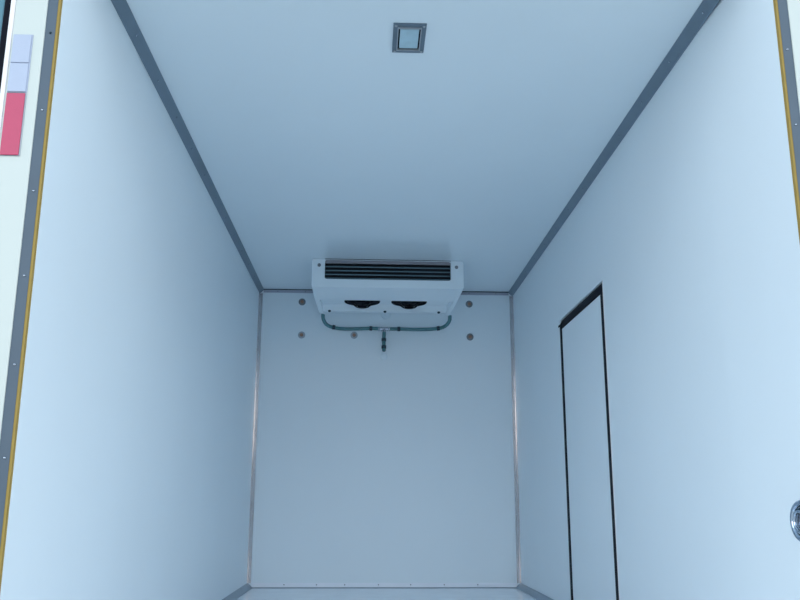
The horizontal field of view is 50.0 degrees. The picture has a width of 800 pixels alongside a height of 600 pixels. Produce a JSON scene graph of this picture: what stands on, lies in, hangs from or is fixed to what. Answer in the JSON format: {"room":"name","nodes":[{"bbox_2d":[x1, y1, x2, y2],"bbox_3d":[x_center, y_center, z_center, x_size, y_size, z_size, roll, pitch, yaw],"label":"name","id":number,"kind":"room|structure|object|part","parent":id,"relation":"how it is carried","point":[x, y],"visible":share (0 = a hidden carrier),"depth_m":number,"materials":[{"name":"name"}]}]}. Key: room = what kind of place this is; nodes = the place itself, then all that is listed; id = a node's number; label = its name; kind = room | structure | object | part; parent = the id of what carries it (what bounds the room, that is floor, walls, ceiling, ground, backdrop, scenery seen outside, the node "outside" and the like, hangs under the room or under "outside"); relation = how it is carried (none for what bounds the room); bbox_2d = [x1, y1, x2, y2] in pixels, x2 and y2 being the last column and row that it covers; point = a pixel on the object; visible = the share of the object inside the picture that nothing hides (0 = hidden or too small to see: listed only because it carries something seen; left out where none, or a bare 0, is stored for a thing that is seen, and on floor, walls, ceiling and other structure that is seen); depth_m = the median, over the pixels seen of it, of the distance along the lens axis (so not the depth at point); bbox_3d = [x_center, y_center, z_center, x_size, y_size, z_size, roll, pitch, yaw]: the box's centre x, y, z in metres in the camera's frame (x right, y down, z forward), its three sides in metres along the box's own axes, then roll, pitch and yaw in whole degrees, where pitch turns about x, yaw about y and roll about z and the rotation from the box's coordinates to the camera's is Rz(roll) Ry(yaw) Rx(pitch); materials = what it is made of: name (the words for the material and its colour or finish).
{"room":"refrigerated truck interior","nodes":[
{"label":"refrigerated truck interior","id":0,"kind":"room"},
{"bbox_2d":[0,0,258,599],"bbox_3d":[-1.066,0.490,4.281,0.131,2.182,4.410,1,-13,-2],"label":"wall","id":1,"kind":"structure","parent":0,"point":[131,479],"depth_m":2.96,"materials":[{"name":"white plastic"}]},
{"bbox_2d":[0,0,10,89],"bbox_3d":[-1.122,0.104,2.596,0.111,2.350,0.975,1,-13,-2],"label":"door","id":2,"kind":"structure","parent":1,"relation":"in","point":[5,5],"depth_m":2.31,"materials":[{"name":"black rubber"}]},
{"bbox_3d":[-1.135,0.106,2.603,0.085,2.350,0.960,1,-13,-2],"label":"door panel","id":3,"kind":"part","parent":2,"relation":"part of","materials":[{"name":"blue"}]},
{"bbox_2d":[0,93,26,155],"bbox_3d":[-1.002,-0.456,2.221,0.052,0.176,0.005,1,-13,-2],"label":"reflector","id":4,"kind":"object","parent":1,"relation":"attached to","point":[12,130],"visible":1,"depth_m":2.22,"materials":[{"name":"red plastic"}]},
{"bbox_2d":[7,34,33,92],"bbox_3d":[-1.001,-0.625,2.261,0.052,0.168,0.005,1,-13,-2],"label":"reflector","id":5,"kind":"object","parent":1,"relation":"attached to","point":[22,44],"visible":1,"depth_m":2.26,"materials":[{"name":"white plastic"}]},
{"bbox_2d":[0,0,48,437],"bbox_3d":[-0.998,-0.023,2.128,0.097,2.422,0.018,1,-13,-2],"label":"trim","id":6,"kind":"structure","parent":1,"relation":"attached to","point":[27,17],"depth_m":2.19,"materials":[{"name":"grey aluminium"}]},
{"bbox_2d":[0,0,58,545],"bbox_3d":[-0.937,-0.008,2.128,0.026,2.252,0.016,1,-13,-2],"label":"trim","id":7,"kind":"structure","parent":1,"relation":"attached to","point":[41,112],"depth_m":2.15,"materials":[{"name":"silver metal"}]},
{"bbox_2d":[0,0,62,590],"bbox_3d":[-0.920,-0.007,2.130,0.006,2.252,0.012,1,-13,-2],"label":"trim","id":8,"kind":"structure","parent":1,"relation":"attached to","point":[51,87],"depth_m":2.13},
{"bbox_2d":[111,0,263,292],"bbox_3d":[-0.979,-0.566,4.484,0.033,0.033,4.309,1,-13,-2],"label":"trim","id":9,"kind":"structure","parent":1,"relation":"attached to","point":[122,8],"depth_m":3.62,"materials":[{"name":"grey metal"}]},
{"bbox_2d":[222,583,251,599],"bbox_3d":[-0.984,1.524,3.986,0.034,0.034,4.309,1,-13,-2],"label":"trim","id":10,"kind":"structure","parent":1,"relation":"attached to","point":[239,592],"depth_m":5.55,"materials":[{"name":"metal"}]},
{"bbox_2d":[248,290,518,585],"bbox_3d":[-0.107,1.001,6.413,1.950,2.182,0.100,1,-13,-2],"label":"wall","id":11,"kind":"structure","parent":0,"point":[399,468],"depth_m":6.34,"materials":[{"name":"white plastic"}]},
{"bbox_2d":[247,293,262,582],"bbox_3d":[-1.066,0.976,6.317,0.026,2.117,0.026,1,-13,-2],"label":"trim","id":12,"kind":"structure","parent":11,"relation":"attached to","point":[250,543],"depth_m":6.31,"materials":[{"name":"metal"}]},
{"bbox_2d":[298,331,304,338],"bbox_3d":[-0.747,0.264,6.505,0.054,0.054,0.014,1,-13,-2],"label":"bolt","id":13,"kind":"object","parent":11,"relation":"attached to","point":[301,334],"visible":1,"depth_m":6.50,"materials":[{"name":"grey metal"}]},
{"bbox_2d":[299,298,305,304],"bbox_3d":[-0.749,0.013,6.565,0.054,0.054,0.014,1,-13,-2],"label":"bolt","id":14,"kind":"object","parent":11,"relation":"attached to","point":[302,301],"visible":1,"depth_m":6.56,"materials":[{"name":"grey metal"}]},
{"bbox_2d":[351,332,357,338],"bbox_3d":[-0.349,0.267,6.520,0.054,0.054,0.014,1,-13,-2],"label":"bolt","id":15,"kind":"object","parent":11,"relation":"attached to","point":[354,335],"visible":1,"depth_m":6.52,"materials":[{"name":"grey metal"}]},
{"bbox_2d":[251,583,516,587],"bbox_3d":[-0.108,2.032,6.107,1.890,0.034,0.018,1,-13,-2],"label":"trim","id":16,"kind":"structure","parent":11,"relation":"attached to","point":[253,585],"depth_m":6.11,"materials":[{"name":"metal"}]},
{"bbox_2d":[264,289,507,294],"bbox_3d":[-0.102,-0.060,6.609,1.884,0.026,0.010,1,-13,-2],"label":"trim","id":17,"kind":"structure","parent":11,"relation":"attached to","point":[265,290],"depth_m":6.59,"materials":[{"name":"grey metal"}]},
{"bbox_2d":[321,314,451,351],"bbox_3d":[-0.103,0.250,6.439,0.972,0.250,0.205,1,-13,-2],"label":"hose","id":18,"kind":"object","parent":11,"relation":"attached to","point":[370,328],"visible":1,"depth_m":6.50,"materials":[{"name":"rubber"}]},
{"bbox_2d":[466,301,472,307],"bbox_3d":[0.533,0.030,6.611,0.054,0.054,0.014,1,-13,-2],"label":"bolt","id":19,"kind":"object","parent":11,"relation":"attached to","point":[469,304],"visible":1,"depth_m":6.61,"materials":[{"name":"grey metal"}]},
{"bbox_2d":[467,334,473,339],"bbox_3d":[0.535,0.281,6.551,0.054,0.054,0.014,1,-13,-2],"label":"bolt","id":20,"kind":"object","parent":11,"relation":"attached to","point":[469,336],"visible":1,"depth_m":6.55,"materials":[{"name":"grey metal"}]},
{"bbox_2d":[509,296,520,582],"bbox_3d":[0.856,0.998,6.387,0.026,2.117,0.026,1,-13,-2],"label":"trim","id":21,"kind":"structure","parent":11,"relation":"attached to","point":[515,450],"depth_m":6.38,"materials":[{"name":"metal"}]},
{"bbox_2d":[236,588,536,599],"bbox_3d":[-0.029,1.631,4.049,2.212,0.140,4.410,1,-13,-2],"label":"floor","id":22,"kind":"structure","parent":0,"point":[253,593],"depth_m":5.68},
{"bbox_2d":[126,0,702,291],"bbox_3d":[-0.022,-0.618,4.585,2.212,0.120,4.410,1,-13,-2],"label":"ceiling","id":23,"kind":"structure","parent":0,"point":[316,139],"depth_m":3.62,"materials":[{"name":"white plastic"}]},
{"bbox_2d":[311,259,463,314],"bbox_3d":[-0.102,-0.058,6.159,1.020,0.238,0.855,1,-13,-3],"label":"refrigeration unit","id":24,"kind":"object","parent":23,"relation":"attached to","point":[338,285],"visible":1,"depth_m":5.81,"materials":[{"name":"white plastic"}]},
{"bbox_3d":[-0.081,-0.171,5.773,1.020,0.196,0.030,1,-13,-3],"label":"panel","id":25,"kind":"part","parent":24,"relation":"part of","materials":[{"name":"white plastic"}]},
{"bbox_3d":[-0.081,-0.251,5.790,0.846,0.022,0.014,1,-13,-3],"label":"rail","id":26,"kind":"part","parent":24,"relation":"part of","materials":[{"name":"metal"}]},
{"bbox_2d":[392,23,426,52],"bbox_3d":[0.031,-0.921,3.029,0.114,0.010,0.189,1,-13,-2],"label":"recessed light","id":27,"kind":"object","parent":23,"relation":"in","point":[407,37],"visible":1,"depth_m":3.02,"materials":[{"name":"grey metal"}]},
{"bbox_2d":[513,0,799,599],"bbox_3d":[1.014,0.514,4.356,0.131,2.182,4.410,1,-13,-2],"label":"wall","id":28,"kind":"structure","parent":0,"point":[689,228],"depth_m":2.96,"materials":[{"name":"white plastic"}]},
{"bbox_2d":[517,583,552,599],"bbox_3d":[0.930,1.546,4.055,0.034,0.034,4.309,1,-13,-2],"label":"trim","id":29,"kind":"structure","parent":28,"relation":"attached to","point":[535,594],"depth_m":5.61,"materials":[{"name":"metal"}]},
{"bbox_2d":[558,280,619,599],"bbox_3d":[0.988,0.805,4.370,0.094,1.622,0.961,1,-13,-2],"label":"door","id":30,"kind":"structure","parent":28,"relation":"in","point":[593,561],"depth_m":4.31,"materials":[{"name":"white plastic"}]},
{"bbox_2d":[508,0,719,295],"bbox_3d":[0.937,-0.544,4.553,0.033,0.033,4.309,1,-13,-2],"label":"trim","id":31,"kind":"structure","parent":28,"relation":"attached to","point":[706,7],"depth_m":3.62,"materials":[{"name":"grey metal"}]},
{"bbox_2d":[773,0,799,241],"bbox_3d":[1.049,0.016,2.201,0.006,2.252,0.012,1,-13,-2],"label":"trim","id":32,"kind":"structure","parent":28,"relation":"attached to","point":[775,3],"depth_m":2.32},
{"bbox_2d":[777,0,799,199],"bbox_3d":[1.065,0.016,2.200,0.026,2.252,0.016,1,-13,-2],"label":"trim","id":33,"kind":"structure","parent":28,"relation":"attached to","point":[782,4],"depth_m":2.34,"materials":[{"name":"silver metal"}]},
{"bbox_2d":[787,0,799,110],"bbox_3d":[1.127,0.002,2.205,0.097,2.422,0.018,1,-13,-2],"label":"trim","id":34,"kind":"structure","parent":28,"relation":"attached to","point":[793,5],"depth_m":2.37,"materials":[{"name":"white paint"}]},
{"bbox_2d":[790,500,799,541],"bbox_3d":[1.029,0.570,2.204,0.014,0.108,0.108,1,-13,-3],"label":"ring","id":35,"kind":"object","parent":28,"relation":"attached to","point":[795,510],"visible":1,"depth_m":2.23,"materials":[{"name":"silver metal"}]},
{"bbox_2d":[796,506,799,534],"bbox_3d":[1.033,0.570,2.205,0.003,0.080,0.080,1,-13,-4],"label":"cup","id":36,"kind":"object","parent":35,"relation":"on","point":[798,515],"depth_m":2.22,"materials":[{"name":"silver metal"}]}
]}

